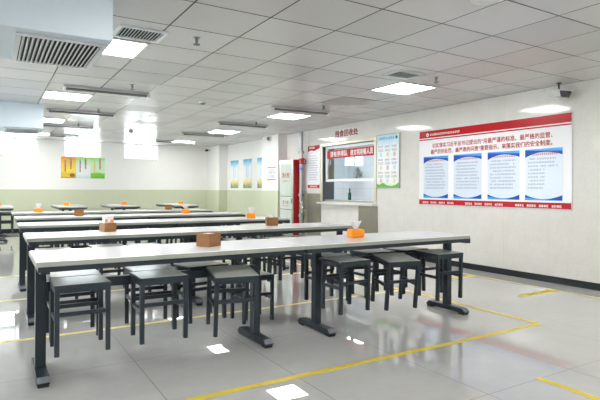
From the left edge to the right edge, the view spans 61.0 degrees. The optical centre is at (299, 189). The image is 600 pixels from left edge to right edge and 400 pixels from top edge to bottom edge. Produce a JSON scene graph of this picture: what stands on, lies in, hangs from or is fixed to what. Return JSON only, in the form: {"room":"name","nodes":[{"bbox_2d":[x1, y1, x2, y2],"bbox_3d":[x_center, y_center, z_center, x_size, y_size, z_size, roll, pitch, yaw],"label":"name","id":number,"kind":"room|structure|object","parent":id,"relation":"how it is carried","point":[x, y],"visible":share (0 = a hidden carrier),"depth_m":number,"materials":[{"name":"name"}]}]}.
{"room":"eatery","nodes":[
{"label":"eatery","id":0,"kind":"room"},
{"bbox_2d":[0,137,206,228],"bbox_3d":[-6.763,-0.106,13.805,9.570,2.480,0.220,0,0,-31],"label":"wall","id":1,"kind":"structure","parent":0,"point":[178,173],"depth_m":14.48,"materials":[{"name":"paint"}]},
{"bbox_2d":[0,138,36,155],"bbox_3d":[-7.458,-1.114,13.368,1.000,0.430,0.060,0,0,-31],"label":"window","id":2,"kind":"structure","parent":1,"relation":"in","point":[0,138],"depth_m":13.35,"materials":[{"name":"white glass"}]},
{"bbox_2d":[0,227,146,232],"bbox_3d":[-6.783,1.079,13.666,9.000,0.110,0.022,0,0,-31],"label":"baseboard","id":3,"kind":"structure","parent":1,"relation":"attached to","point":[2,230],"depth_m":13.20,"materials":[{"name":"black tile"}]},
{"bbox_2d":[64,141,99,157],"bbox_3d":[-6.082,-1.108,14.204,0.940,0.430,0.060,0,0,-31],"label":"window","id":4,"kind":"structure","parent":1,"relation":"in","point":[82,143],"depth_m":14.18,"materials":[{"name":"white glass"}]},
{"bbox_2d":[61,157,104,178],"bbox_3d":[-6.009,-0.603,14.125,1.127,0.580,0.010,0,0,-31],"label":"poster","id":5,"kind":"object","parent":1,"relation":"attached to","point":[71,167],"visible":1,"depth_m":14.11,"materials":[{"name":"multicoloured paper"}]},
{"bbox_2d":[124,144,156,159],"bbox_3d":[-4.714,-1.102,15.034,0.960,0.430,0.060,0,0,-31],"label":"window","id":6,"kind":"structure","parent":1,"relation":"in","point":[124,144],"depth_m":15.05,"materials":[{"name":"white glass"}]},
{"bbox_2d":[207,145,227,225],"bbox_3d":[-2.555,-0.087,15.652,0.280,2.480,1.010,0,0,-31],"label":"wall","id":7,"kind":"structure","parent":0,"point":[217,156],"depth_m":15.28,"materials":[{"name":"paint"}]},
{"bbox_2d":[262,134,286,223],"bbox_3d":[-0.632,-0.078,12.514,0.250,2.480,0.850,0,0,-31],"label":"wall pillar","id":8,"kind":"structure","parent":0,"point":[274,151],"depth_m":12.34,"materials":[{"name":"paint"}]},
{"bbox_2d":[267,167,275,179],"bbox_3d":[-0.688,-0.388,12.357,0.008,0.320,0.440,0,0,-31],"label":"notice","id":9,"kind":"object","parent":8,"relation":"attached to","point":[271,171],"visible":1,"depth_m":12.36,"materials":[{"name":"white"}]},
{"bbox_2d":[0,0,599,146],"bbox_3d":[-0.640,-1.368,7.037,13.000,0.100,18.300,0,0,-31],"label":"ceiling","id":10,"kind":"structure","parent":0,"point":[251,57],"depth_m":5.34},
{"bbox_2d":[0,101,42,133],"bbox_3d":[-5.147,-1.139,7.810,2.100,0.399,0.860,0,0,-31],"label":"box","id":11,"kind":"object","parent":10,"relation":"attached to","point":[15,117],"visible":1,"depth_m":7.86,"materials":[{"name":"blue paint"}]},
{"bbox_2d":[29,134,78,137],"bbox_3d":[-5.977,-1.309,12.395,1.080,0.066,0.060,0,0,-31],"label":"lamp","id":12,"kind":"object","parent":10,"relation":"attached to","point":[48,135],"visible":0.85,"depth_m":12.39,"materials":[{"name":"white plastic"}]},
{"bbox_2d":[43,118,65,122],"bbox_3d":[-4.846,-1.331,9.762,0.597,0.012,0.585,0,0,-31],"label":"recessed light","id":13,"kind":"object","parent":10,"relation":"in","point":[53,120],"visible":0.59,"depth_m":9.79,"materials":[{"name":"white"}]},
{"bbox_2d":[0,0,112,69],"bbox_3d":[-2.306,-1.126,3.054,2.100,0.399,0.860,0,0,-31],"label":"air duct","id":14,"kind":"object","parent":10,"relation":"attached to","point":[60,33],"visible":1,"depth_m":3.17,"materials":[{"name":"white metal"}]},
{"bbox_2d":[42,90,92,101],"bbox_3d":[-3.307,-1.324,7.228,0.597,0.012,0.585,0,0,-31],"label":"recessed light","id":15,"kind":"object","parent":10,"relation":"in","point":[47,94],"visible":1,"depth_m":7.21,"materials":[{"name":"white"}]},
{"bbox_2d":[44,92,89,100],"bbox_3d":[-3.307,-1.325,7.228,0.563,0.007,0.551,0,0,-31],"label":"diffuser","id":16,"kind":"object","parent":15,"relation":"attached to","point":[53,95],"depth_m":7.23,"materials":[{"name":"white"}]},
{"bbox_2d":[43,123,93,129],"bbox_3d":[-4.835,-1.304,10.515,1.080,0.066,0.060,0,0,-31],"label":"lamp","id":17,"kind":"object","parent":10,"relation":"attached to","point":[44,124],"visible":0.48,"depth_m":10.52,"materials":[{"name":"grey metal"}]},
{"bbox_2d":[47,108,115,116],"bbox_3d":[-3.693,-1.299,8.634,1.080,0.066,0.060,0,0,-31],"label":"lamp","id":18,"kind":"object","parent":10,"relation":"attached to","point":[48,109],"visible":1,"depth_m":8.61,"materials":[{"name":"grey metal"}]},
{"bbox_2d":[63,84,149,97],"bbox_3d":[-2.541,-1.293,6.737,1.080,0.066,0.060,0,0,-31],"label":"lamp","id":19,"kind":"object","parent":10,"relation":"attached to","point":[65,87],"visible":1,"depth_m":6.71,"materials":[{"name":"metal"}]},
{"bbox_2d":[103,38,148,58],"bbox_3d":[-1.768,-1.317,4.693,0.597,0.012,0.585,0,0,-31],"label":"recessed light","id":20,"kind":"object","parent":10,"relation":"in","point":[118,47],"visible":0.53,"depth_m":4.74,"materials":[{"name":"white plastic"}]},
{"bbox_2d":[113,24,168,42],"bbox_3d":[-1.358,-1.313,4.308,0.400,0.016,0.340,0,0,-31],"label":"ceiling vent","id":21,"kind":"object","parent":10,"relation":"in","point":[121,31],"visible":0.89,"depth_m":4.30,"materials":[{"name":"white metal"}]},
{"bbox_2d":[155,140,194,143],"bbox_3d":[-3.413,-1.297,13.952,1.080,0.066,0.060,0,0,-31],"label":"lamp","id":22,"kind":"object","parent":10,"relation":"attached to","point":[163,141],"visible":0.99,"depth_m":13.90,"materials":[{"name":"white plastic"}]},
{"bbox_2d":[193,36,199,45],"bbox_3d":[-0.896,-1.286,4.413,0.068,0.066,0.068,0,0,-31],"label":"sprinkler","id":23,"kind":"object","parent":10,"relation":"attached to","point":[196,38],"visible":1,"depth_m":4.40,"materials":[{"name":"silver metal"}]},
{"bbox_2d":[182,132,225,137],"bbox_3d":[-2.271,-1.292,12.072,1.080,0.066,0.060,0,0,-31],"label":"lamp","id":24,"kind":"object","parent":10,"relation":"attached to","point":[187,133],"visible":1,"depth_m":12.03,"materials":[{"name":"white plastic"}]},
{"bbox_2d":[207,130,240,133],"bbox_3d":[-1.744,-1.317,11.646,0.597,0.012,0.585,0,0,-31],"label":"recessed light","id":25,"kind":"object","parent":10,"relation":"in","point":[213,131],"visible":1,"depth_m":11.54,"materials":[{"name":"white"}]},
{"bbox_2d":[218,121,267,128],"bbox_3d":[-1.129,-1.287,10.191,1.080,0.066,0.060,0,0,-31],"label":"lamp","id":26,"kind":"object","parent":10,"relation":"attached to","point":[219,122],"visible":1,"depth_m":10.17,"materials":[{"name":"white plastic"}]},
{"bbox_2d":[267,113,310,119],"bbox_3d":[-0.205,-1.310,9.112,0.597,0.012,0.585,0,0,-31],"label":"recessed light","id":27,"kind":"object","parent":10,"relation":"in","point":[291,116],"visible":1,"depth_m":9.11,"materials":[{"name":"white"}]},
{"bbox_2d":[271,106,329,115],"bbox_3d":[0.023,-1.282,8.294,1.080,0.066,0.060,0,0,-31],"label":"lamp","id":28,"kind":"object","parent":10,"relation":"attached to","point":[326,113],"visible":1,"depth_m":8.26,"materials":[{"name":"white plastic"}]},
{"bbox_2d":[321,97,375,105],"bbox_3d":[0.719,-1.308,7.591,0.593,0.006,0.581,0,0,-31],"label":"perforated panel","id":29,"kind":"object","parent":10,"relation":"attached to","point":[346,101],"visible":1,"depth_m":7.55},
{"bbox_2d":[382,69,424,78],"bbox_3d":[1.171,-1.301,5.768,0.380,0.016,0.290,0,0,-31],"label":"ceiling vent","id":30,"kind":"object","parent":10,"relation":"in","point":[402,74],"visible":1,"depth_m":5.74,"materials":[{"name":"metal"}]},
{"bbox_2d":[371,82,436,94],"bbox_3d":[1.334,-1.303,6.577,0.597,0.012,0.585,0,0,-31],"label":"recessed light","id":31,"kind":"object","parent":10,"relation":"in","point":[403,88],"visible":1,"depth_m":6.55,"materials":[{"name":"white plastic"}]},
{"bbox_2d":[470,0,502,4],"bbox_3d":[1.286,-1.296,3.480,0.230,0.026,0.230,0,0,-31],"label":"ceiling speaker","id":32,"kind":"object","parent":10,"relation":"attached to","point":[476,2],"visible":1,"depth_m":3.50,"materials":[{"name":"white plastic"}]},
{"bbox_2d":[545,83,573,99],"bbox_3d":[3.167,-1.199,6.220,0.096,0.203,0.312,0,0,-41],"label":"security camera","id":33,"kind":"object","parent":10,"relation":"attached to","point":[556,93],"visible":1,"depth_m":6.21,"materials":[{"name":"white plastic"}]},
{"bbox_2d":[560,90,571,97],"bbox_3d":[3.217,-1.158,6.163,0.090,0.096,0.108,0,0,-41],"label":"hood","id":34,"kind":"object","parent":33,"relation":"attached to","point":[563,93],"depth_m":6.14,"materials":[{"name":"black plastic"}]},
{"bbox_2d":[0,226,599,399],"bbox_3d":[-0.652,1.212,7.037,13.000,0.100,18.300,0,0,-31],"label":"floor","id":35,"kind":"structure","parent":0,"point":[565,349],"depth_m":3.71,"materials":[{"name":"tile"}]},
{"bbox_2d":[0,205,13,241],"bbox_3d":[-6.908,0.758,11.601,0.620,0.750,1.800,0,0,-31],"label":"dining table","id":36,"kind":"object","parent":35,"relation":"on","point":[2,207],"visible":1,"depth_m":11.05,"materials":[{"name":"white laminate"}]},
{"bbox_2d":[0,212,11,229],"bbox_3d":[-6.820,0.729,11.772,0.300,0.410,0.310,0,0,-31],"label":"stool","id":37,"kind":"object","parent":36,"relation":"hanging from","point":[0,212],"visible":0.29,"depth_m":11.71,"materials":[{"name":"metal"}]},
{"bbox_2d":[0,213,13,231],"bbox_3d":[-6.508,0.730,11.259,0.300,0.410,0.310,0,0,-31],"label":"stool","id":38,"kind":"object","parent":36,"relation":"hanging from","point":[1,214],"visible":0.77,"depth_m":11.16,"materials":[{"name":"black metal"}]},
{"bbox_2d":[11,210,123,243],"bbox_3d":[-4.148,0.771,9.136,1.785,0.750,0.620,0,0,-31],"label":"dining table","id":39,"kind":"object","parent":35,"relation":"on","point":[44,213],"visible":0.33,"depth_m":8.86,"materials":[{"name":"grey plastic"}]},
{"bbox_2d":[34,203,42,212],"bbox_3d":[-4.505,0.314,8.765,0.130,0.160,0.100,0,0,-31],"label":"tissue box","id":40,"kind":"object","parent":39,"relation":"on","point":[38,209],"visible":1,"depth_m":8.74,"materials":[{"name":"orange plastic"}]},
{"bbox_2d":[50,204,87,231],"bbox_3d":[-5.635,0.764,12.375,0.620,0.750,1.800,0,0,-31],"label":"dining table","id":41,"kind":"object","parent":35,"relation":"on","point":[70,207],"visible":0.31,"depth_m":11.73,"materials":[{"name":"laminate"}]},
{"bbox_2d":[14,214,145,246],"bbox_3d":[-3.326,0.775,7.763,1.785,0.750,0.620,0,0,-31],"label":"dining table","id":42,"kind":"object","parent":35,"relation":"on","point":[49,218],"visible":0.39,"depth_m":7.51,"materials":[{"name":"white laminate"}]},
{"bbox_2d":[74,209,83,215],"bbox_3d":[-3.335,0.352,7.686,0.130,0.095,0.120,0,0,-23],"label":"wooden box","id":43,"kind":"object","parent":42,"relation":"on","point":[76,212],"visible":0.93,"depth_m":7.63,"materials":[{"name":"brown wood"}]},
{"bbox_2d":[16,219,176,291],"bbox_3d":[-2.506,0.778,6.354,1.785,0.750,0.620,0,0,-31],"label":"dining table","id":44,"kind":"object","parent":35,"relation":"on","point":[23,227],"visible":0.6,"depth_m":5.99,"materials":[{"name":"white laminate"}]},
{"bbox_2d":[25,243,52,270],"bbox_3d":[-3.148,0.746,6.139,0.310,0.410,0.300,0,0,-29],"label":"stool","id":45,"kind":"object","parent":44,"relation":"hanging from","point":[50,246],"visible":0.12,"depth_m":5.98,"materials":[{"name":"grey laminate"}]},
{"bbox_2d":[67,243,92,247],"bbox_3d":[-2.738,0.752,6.388,0.310,0.419,0.300,0,0,-31],"label":"stool","id":46,"kind":"object","parent":44,"relation":"hanging from","point":[76,246],"visible":0.02,"depth_m":6.46,"materials":[{"name":"grey laminate"}]},
{"bbox_2d":[69,243,98,270],"bbox_3d":[-2.592,0.753,6.099,0.310,0.420,0.300,0,0,-31],"label":"stool","id":47,"kind":"object","parent":44,"relation":"hanging from","point":[71,246],"visible":0.05,"depth_m":6.06,"materials":[{"name":"grey laminate"}]},
{"bbox_2d":[100,204,140,209],"bbox_3d":[-4.609,0.769,12.998,0.620,0.750,1.800,0,0,-31],"label":"dining table","id":48,"kind":"object","parent":35,"relation":"on","point":[112,206],"visible":0.29,"depth_m":12.46,"materials":[{"name":"laminate"}]},
{"bbox_2d":[23,227,227,325],"bbox_3d":[-1.653,0.782,4.930,1.785,0.750,0.620,0,0,-31],"label":"dining table","id":49,"kind":"object","parent":35,"relation":"on","point":[32,240],"visible":0.74,"depth_m":4.60,"materials":[{"name":"white laminate"}]},
{"bbox_2d":[35,247,70,250],"bbox_3d":[-2.288,0.754,4.716,0.310,0.419,0.300,0,0,-28],"label":"stool","id":50,"kind":"object","parent":49,"relation":"hanging from","point":[36,249],"visible":0.13,"depth_m":4.75,"materials":[{"name":"grey laminate"}]},
{"bbox_2d":[88,243,124,287],"bbox_3d":[-1.878,0.751,4.969,0.310,0.410,0.300,0,0,-33],"label":"stool","id":51,"kind":"object","parent":49,"relation":"hanging from","point":[117,244],"visible":0.16,"depth_m":4.97,"materials":[{"name":"grey laminate"}]},
{"bbox_2d":[99,215,115,231],"bbox_3d":[-1.861,0.327,4.931,0.110,0.158,0.118,0,0,41],"label":"wooden box","id":52,"kind":"object","parent":49,"relation":"on","point":[107,225],"visible":1,"depth_m":4.89,"materials":[{"name":"brown wood"}]},
{"bbox_2d":[95,268,123,292],"bbox_3d":[-1.714,0.758,4.696,0.310,0.421,0.300,0,0,-32],"label":"stool","id":53,"kind":"object","parent":49,"relation":"hanging from","point":[101,271],"visible":0.03,"depth_m":4.55,"materials":[{"name":"black metal"}]},
{"bbox_2d":[126,242,161,286],"bbox_3d":[-1.573,0.757,5.148,0.310,0.410,0.300,0,-2,-29],"label":"stool","id":54,"kind":"object","parent":49,"relation":"hanging from","point":[133,244],"visible":0.15,"depth_m":5.11,"materials":[{"name":"grey laminate"}]},
{"bbox_2d":[0,272,300,301],"bbox_3d":[-2.524,1.153,5.578,6.685,0.001,0.050,0,0,-31],"label":"tape","id":55,"kind":"object","parent":35,"relation":"on","point":[300,272],"visible":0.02,"depth_m":5.82,"materials":[{"name":"plastic"}]},
{"bbox_2d":[119,209,212,242],"bbox_3d":[-2.639,0.778,10.052,1.742,0.750,0.620,0,0,-31],"label":"dining table","id":56,"kind":"object","parent":35,"relation":"on","point":[155,210],"visible":0.2,"depth_m":9.77,"materials":[{"name":"grey plastic"}]},
{"bbox_2d":[29,239,306,388],"bbox_3d":[-0.877,0.786,3.576,1.785,0.750,0.620,0,0,-31],"label":"dining table","id":57,"kind":"object","parent":35,"relation":"on","point":[45,262],"visible":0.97,"depth_m":3.32,"materials":[{"name":"white laminate"}]},
{"bbox_2d":[46,269,100,341],"bbox_3d":[-1.498,0.753,3.367,0.310,0.410,0.300,0,0,-31],"label":"stool","id":58,"kind":"object","parent":57,"relation":"hanging from","point":[89,271],"visible":0.45,"depth_m":3.36,"materials":[{"name":"grey laminate"}]},
{"bbox_2d":[49,274,110,357],"bbox_3d":[-1.343,0.754,3.101,0.310,0.410,0.300,0,0,-31],"label":"stool","id":59,"kind":"object","parent":57,"relation":"hanging from","point":[61,285],"visible":1,"depth_m":3.04,"materials":[{"name":"black metal"}]},
{"bbox_2d":[124,264,177,324],"bbox_3d":[-1.065,0.757,3.627,0.310,0.410,0.300,0,-1,-29],"label":"stool","id":60,"kind":"object","parent":57,"relation":"hanging from","point":[127,297],"visible":0.52,"depth_m":3.66,"materials":[{"name":"black metal"}]},
{"bbox_2d":[129,269,188,344],"bbox_3d":[-0.932,0.755,3.350,0.310,0.410,0.300,0,0,-31],"label":"stool","id":61,"kind":"object","parent":57,"relation":"hanging from","point":[164,276],"visible":1,"depth_m":3.29,"materials":[{"name":"black metal"}]},
{"bbox_2d":[173,261,228,323],"bbox_3d":[-0.747,0.762,3.834,0.310,0.420,0.300,0,0,-37],"label":"stool","id":62,"kind":"object","parent":57,"relation":"hanging from","point":[200,264],"visible":0.59,"depth_m":3.77,"materials":[{"name":"black metal"}]},
{"bbox_2d":[196,232,220,246],"bbox_3d":[-0.666,0.364,3.715,0.120,0.095,0.130,0,0,30],"label":"wooden box","id":63,"kind":"object","parent":57,"relation":"on","point":[205,239],"visible":1,"depth_m":3.67,"materials":[{"name":"brown wood"}]},
{"bbox_2d":[206,264,259,336],"bbox_3d":[-0.475,0.771,3.565,0.310,0.442,0.308,0,0,-22],"label":"stool","id":64,"kind":"object","parent":57,"relation":"hanging from","point":[226,274],"visible":1,"depth_m":3.50,"materials":[{"name":"black plastic"}]},
{"bbox_2d":[230,270,273,324],"bbox_3d":[-0.441,0.958,4.590,0.310,0.410,0.300,0,0,-33],"label":"stool","id":65,"kind":"object","parent":57,"relation":"hanging from","point":[264,275],"visible":0.54,"depth_m":4.54,"materials":[{"name":"black plastic"}]},
{"bbox_2d":[156,203,198,208],"bbox_3d":[-3.344,0.775,13.766,0.620,0.750,1.800,0,0,-31],"label":"dining table","id":66,"kind":"object","parent":35,"relation":"on","point":[174,205],"visible":0.23,"depth_m":13.15,"materials":[{"name":"white laminate"}]},
{"bbox_2d":[141,212,244,243],"bbox_3d":[-1.825,0.782,8.675,1.724,0.750,0.620,0,0,-31],"label":"dining table","id":67,"kind":"object","parent":35,"relation":"on","point":[196,214],"visible":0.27,"depth_m":8.47,"materials":[{"name":"white laminate"}]},
{"bbox_2d":[153,226,171,243],"bbox_3d":[-2.252,0.756,8.222,0.310,0.422,0.300,0,0,-28],"label":"stool","id":68,"kind":"object","parent":67,"relation":"hanging from","point":[161,226],"visible":0.09,"depth_m":8.16,"materials":[{"name":"black plastic"}]},
{"bbox_2d":[182,206,189,212],"bbox_3d":[-1.952,0.341,8.702,0.130,0.130,0.100,0,0,-16],"label":"tissue box","id":69,"kind":"object","parent":67,"relation":"on","point":[185,210],"visible":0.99,"depth_m":8.66,"materials":[{"name":"orange plastic"}]},
{"bbox_2d":[0,290,398,343],"bbox_3d":[-1.678,1.156,4.185,6.685,0.001,0.050,0,0,-31],"label":"tape","id":70,"kind":"object","parent":35,"relation":"on","point":[394,290],"visible":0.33,"depth_m":4.47,"materials":[{"name":"plastic"}]},
{"bbox_2d":[167,216,289,268],"bbox_3d":[-1.012,0.785,7.261,1.706,0.750,0.620,0,0,-31],"label":"dining table","id":71,"kind":"object","parent":35,"relation":"on","point":[190,222],"visible":0.28,"depth_m":7.00,"materials":[{"name":"white laminate"}]},
{"bbox_2d":[247,207,255,217],"bbox_3d":[-0.703,0.334,7.319,0.130,0.154,0.100,0,0,-6],"label":"tissue box","id":72,"kind":"object","parent":71,"relation":"on","point":[251,214],"visible":0.99,"depth_m":7.27,"materials":[{"name":"orange plastic"}]},
{"bbox_2d":[206,222,352,296],"bbox_3d":[-0.195,0.789,5.816,1.623,0.750,0.620,0,0,-31],"label":"dining table","id":73,"kind":"object","parent":35,"relation":"on","point":[238,231],"visible":0.37,"depth_m":5.58,"materials":[{"name":"white laminate"}]},
{"bbox_2d":[222,237,252,264],"bbox_3d":[-0.669,0.757,5.696,0.310,0.410,0.300,0,0,-33],"label":"stool","id":74,"kind":"object","parent":73,"relation":"hanging from","point":[243,238],"visible":0.18,"depth_m":5.69,"materials":[{"name":"grey laminate"}]},
{"bbox_2d":[234,257,270,281],"bbox_3d":[-0.516,0.762,5.429,0.310,0.410,0.300,0,2,-30],"label":"stool","id":75,"kind":"object","parent":73,"relation":"hanging from","point":[267,260],"visible":0.15,"depth_m":5.37,"materials":[{"name":"black plastic"}]},
{"bbox_2d":[265,214,277,225],"bbox_3d":[-0.326,0.348,5.852,0.130,0.130,0.120,0,0,-13],"label":"wooden box","id":76,"kind":"object","parent":73,"relation":"on","point":[271,220],"visible":1,"depth_m":5.80,"materials":[{"name":"brown wood"}]},
{"bbox_2d":[262,236,296,273],"bbox_3d":[-0.236,0.765,5.971,0.310,0.422,0.300,0,0,-36],"label":"stool","id":77,"kind":"object","parent":73,"relation":"hanging from","point":[283,260],"visible":0.41,"depth_m":5.96,"materials":[{"name":"black plastic"}]},
{"bbox_2d":[270,254,303,280],"bbox_3d":[-0.156,0.765,5.640,0.310,0.421,0.300,0,0,-31],"label":"stool","id":78,"kind":"object","parent":73,"relation":"hanging from","point":[291,257],"visible":0.36,"depth_m":5.59,"materials":[{"name":"metal"}]},
{"bbox_2d":[291,235,321,268],"bbox_3d":[0.102,0.764,6.165,0.310,0.410,0.300,0,-1,-32],"label":"stool","id":79,"kind":"object","parent":73,"relation":"hanging from","point":[292,235],"visible":0.18,"depth_m":6.18,"materials":[{"name":"grey laminate"}]},
{"bbox_2d":[279,160,298,236],"bbox_3d":[-0.228,0.244,11.778,0.290,1.840,0.630,0,0,-31],"label":"tall cabinet","id":80,"kind":"object","parent":35,"relation":"on","point":[288,169],"visible":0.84,"depth_m":11.56,"materials":[{"name":"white metal"}]},
{"bbox_2d":[298,131,305,234],"bbox_3d":[0.049,-0.075,11.393,0.148,2.480,0.259,0,0,-17],"label":"standpipe","id":81,"kind":"object","parent":35,"relation":"on","point":[302,207],"visible":0.98,"depth_m":11.41,"materials":[{"name":"metal"}]},
{"bbox_2d":[183,323,541,399],"bbox_3d":[-0.769,1.161,2.712,6.710,0.001,0.050,0,0,-31],"label":"tape","id":82,"kind":"object","parent":35,"relation":"on","point":[535,324],"visible":1,"depth_m":3.35,"materials":[{"name":"yellow plastic"}]},
{"bbox_2d":[269,231,469,336],"bbox_3d":[0.671,0.793,4.516,1.834,0.750,0.620,0,0,-31],"label":"dining table","id":83,"kind":"object","parent":35,"relation":"on","point":[316,245],"visible":0.88,"depth_m":4.26,"materials":[{"name":"white laminate"}]},
{"bbox_2d":[304,252,352,300],"bbox_3d":[0.247,0.761,4.427,0.310,0.410,0.300,0,0,-34],"label":"stool","id":84,"kind":"object","parent":83,"relation":"hanging from","point":[307,257],"visible":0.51,"depth_m":4.45,"materials":[{"name":"black metal"}]},
{"bbox_2d":[318,255,370,314],"bbox_3d":[0.359,0.764,4.139,0.310,0.410,0.300,0,1,-34],"label":"stool","id":85,"kind":"object","parent":83,"relation":"hanging from","point":[341,262],"visible":1,"depth_m":4.09,"materials":[{"name":"grey laminate"}]},
{"bbox_2d":[347,220,363,237],"bbox_3d":[0.488,0.342,4.463,0.130,0.149,0.100,0,0,-21],"label":"tissue box","id":86,"kind":"object","parent":83,"relation":"on","point":[356,232],"visible":1,"depth_m":4.43,"materials":[{"name":"orange plastic"}]},
{"bbox_2d":[350,248,395,297],"bbox_3d":[0.672,0.765,4.692,0.310,0.410,0.300,0,-1,-26],"label":"stool","id":87,"kind":"object","parent":83,"relation":"hanging from","point":[365,251],"visible":0.58,"depth_m":4.66,"materials":[{"name":"black plastic"}]},
{"bbox_2d":[370,252,420,310],"bbox_3d":[0.809,0.777,4.334,0.310,0.442,0.308,0,0,-21],"label":"stool","id":88,"kind":"object","parent":83,"relation":"hanging from","point":[398,259],"visible":1,"depth_m":4.27,"materials":[{"name":"black metal"}]},
{"bbox_2d":[383,246,427,293],"bbox_3d":[1.016,0.767,4.890,0.310,0.410,0.300,0,-1,-35],"label":"stool","id":89,"kind":"object","parent":83,"relation":"hanging from","point":[406,248],"visible":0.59,"depth_m":4.87,"materials":[{"name":"black plastic"}]},
{"bbox_2d":[415,249,462,300],"bbox_3d":[1.263,0.768,4.647,0.310,0.410,0.300,0,1,-29],"label":"stool","id":90,"kind":"object","parent":83,"relation":"hanging from","point":[439,255],"visible":0.96,"depth_m":4.58,"materials":[{"name":"black plastic"}]},
{"bbox_2d":[276,258,537,322],"bbox_3d":[0.305,1.165,7.407,0.050,0.001,6.860,0,0,-31],"label":"tape","id":91,"kind":"object","parent":35,"relation":"on","point":[276,258],"visible":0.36,"depth_m":5.06,"materials":[{"name":"plastic"}]},
{"bbox_2d":[435,275,474,279],"bbox_3d":[2.064,1.173,6.755,0.650,0.002,0.110,0,0,-31],"label":"tape","id":92,"kind":"object","parent":35,"relation":"on","point":[467,276],"visible":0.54,"depth_m":6.79,"materials":[{"name":"plastic"}]},
{"bbox_2d":[347,252,599,298],"bbox_3d":[2.365,1.175,6.997,0.045,0.001,8.500,0,0,-31],"label":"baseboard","id":93,"kind":"structure","parent":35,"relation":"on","point":[347,252],"depth_m":6.24,"materials":[{"name":"plastic"}]},
{"bbox_2d":[517,289,557,296],"bbox_3d":[2.709,1.176,5.790,0.670,0.002,0.110,0,0,-31],"label":"tape","id":94,"kind":"object","parent":35,"relation":"on","point":[550,290],"visible":1,"depth_m":5.76,"materials":[{"name":"plastic"}]},
{"bbox_2d":[535,377,599,399],"bbox_3d":[1.901,1.173,2.468,0.050,0.001,1.640,0,0,-31],"label":"tape","id":95,"kind":"object","parent":35,"relation":"on","point":[537,378],"visible":1,"depth_m":3.00,"materials":[{"name":"plastic"}]},
{"bbox_2d":[334,144,373,200],"bbox_3d":[1.888,-0.066,11.091,2.060,2.480,5.600,0,0,-31],"label":"wall","id":96,"kind":"structure","parent":0,"point":[344,168],"depth_m":13.60,"materials":[{"name":"tile"}]},
{"bbox_2d":[353,167,362,178],"bbox_3d":[1.550,-0.408,13.283,0.144,0.348,0.348,0,0,-31],"label":"wall fan","id":97,"kind":"object","parent":96,"relation":"attached to","point":[359,174],"visible":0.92,"depth_m":13.27,"materials":[{"name":"white plastic"}]},
{"bbox_2d":[227,78,599,283],"bbox_3d":[2.034,-0.066,8.606,0.270,2.480,17.800,0,0,-31],"label":"wall","id":98,"kind":"structure","parent":0,"point":[562,243],"depth_m":7.23,"materials":[{"name":"white paint"}]},
{"bbox_2d":[231,160,237,187],"bbox_3d":[-1.912,-0.444,14.831,0.012,0.800,0.520,0,0,-31],"label":"poster","id":99,"kind":"object","parent":98,"relation":"attached to","point":[234,164],"visible":1,"depth_m":14.81,"materials":[{"name":"paper"}]},
{"bbox_2d":[243,159,251,187],"bbox_3d":[-1.455,-0.442,14.079,0.012,0.800,0.520,0,0,-31],"label":"poster","id":100,"kind":"object","parent":98,"relation":"attached to","point":[247,163],"visible":1,"depth_m":14.06,"materials":[{"name":"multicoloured paper"}]},
{"bbox_2d":[257,157,261,187],"bbox_3d":[-0.998,-0.440,13.327,0.012,0.800,0.520,0,0,-31],"label":"poster","id":101,"kind":"object","parent":98,"relation":"attached to","point":[259,160],"visible":0.48,"depth_m":13.43,"materials":[{"name":"paper"}]},
{"bbox_2d":[308,145,319,187],"bbox_3d":[0.305,-0.499,11.181,0.013,0.930,0.480,0,0,-31],"label":"poster","id":102,"kind":"object","parent":98,"relation":"attached to","point":[313,151],"visible":1,"depth_m":11.15,"materials":[{"name":"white paper"}]},
{"bbox_2d":[307,193,320,234],"bbox_3d":[0.308,0.626,11.175,0.028,1.080,0.540,0,0,-31],"label":"wall panel","id":103,"kind":"object","parent":98,"relation":"attached to","point":[313,209],"depth_m":11.17,"materials":[{"name":"metal"}]},
{"bbox_2d":[334,127,358,137],"bbox_3d":[0.922,-1.133,10.174,0.008,0.155,0.800,0,0,-31],"label":"wall sign","id":104,"kind":"object","parent":98,"relation":"attached to","point":[351,131],"visible":1,"depth_m":10.16,"materials":[{"name":"red plastic"}]},
{"bbox_2d":[316,202,376,205],"bbox_3d":[0.882,0.283,10.113,0.129,0.042,1.870,0,0,-31],"label":"ledge","id":105,"kind":"object","parent":98,"relation":"attached to","point":[335,203],"visible":1,"depth_m":9.92,"materials":[{"name":"stone"}]},
{"bbox_2d":[320,137,376,202],"bbox_3d":[1.056,-0.358,10.222,0.325,1.225,1.840,0,0,-31],"label":"window","id":106,"kind":"structure","parent":98,"relation":"in","point":[327,165],"depth_m":10.65,"materials":[{"name":"metal"}]},
{"bbox_2d":[327,146,373,158],"bbox_3d":[0.981,-0.731,10.164,0.003,0.170,1.560,0,0,-31],"label":"banner","id":107,"kind":"object","parent":106,"relation":"attached to","point":[362,151],"visible":1,"depth_m":10.10,"materials":[{"name":"red"}]},
{"bbox_2d":[358,206,377,233],"bbox_3d":[1.278,0.741,9.576,0.028,0.860,0.560,0,0,-31],"label":"wall panel","id":108,"kind":"object","parent":98,"relation":"attached to","point":[368,215],"depth_m":9.54,"materials":[{"name":"metal"}]},
{"bbox_2d":[376,132,399,187],"bbox_3d":[1.570,-0.508,9.089,0.022,0.970,0.615,0,0,-31],"label":"poster","id":109,"kind":"object","parent":98,"relation":"attached to","point":[388,145],"visible":1,"depth_m":9.06,"materials":[{"name":"printed paper"},{"name":"plastic"}]},
{"bbox_2d":[419,112,572,209],"bbox_3d":[2.647,-0.352,7.314,0.021,1.192,2.587,0,0,-31],"label":"notice board","id":110,"kind":"object","parent":98,"relation":"attached to","point":[525,162],"visible":1,"depth_m":7.06,"materials":[{"name":"white"}]},
{"bbox_2d":[416,258,599,290],"bbox_3d":[3.495,1.139,5.928,0.022,0.085,11.700,0,0,-31],"label":"baseboard","id":111,"kind":"structure","parent":98,"relation":"attached to","point":[539,277],"depth_m":6.70,"materials":[{"name":"black tile"}]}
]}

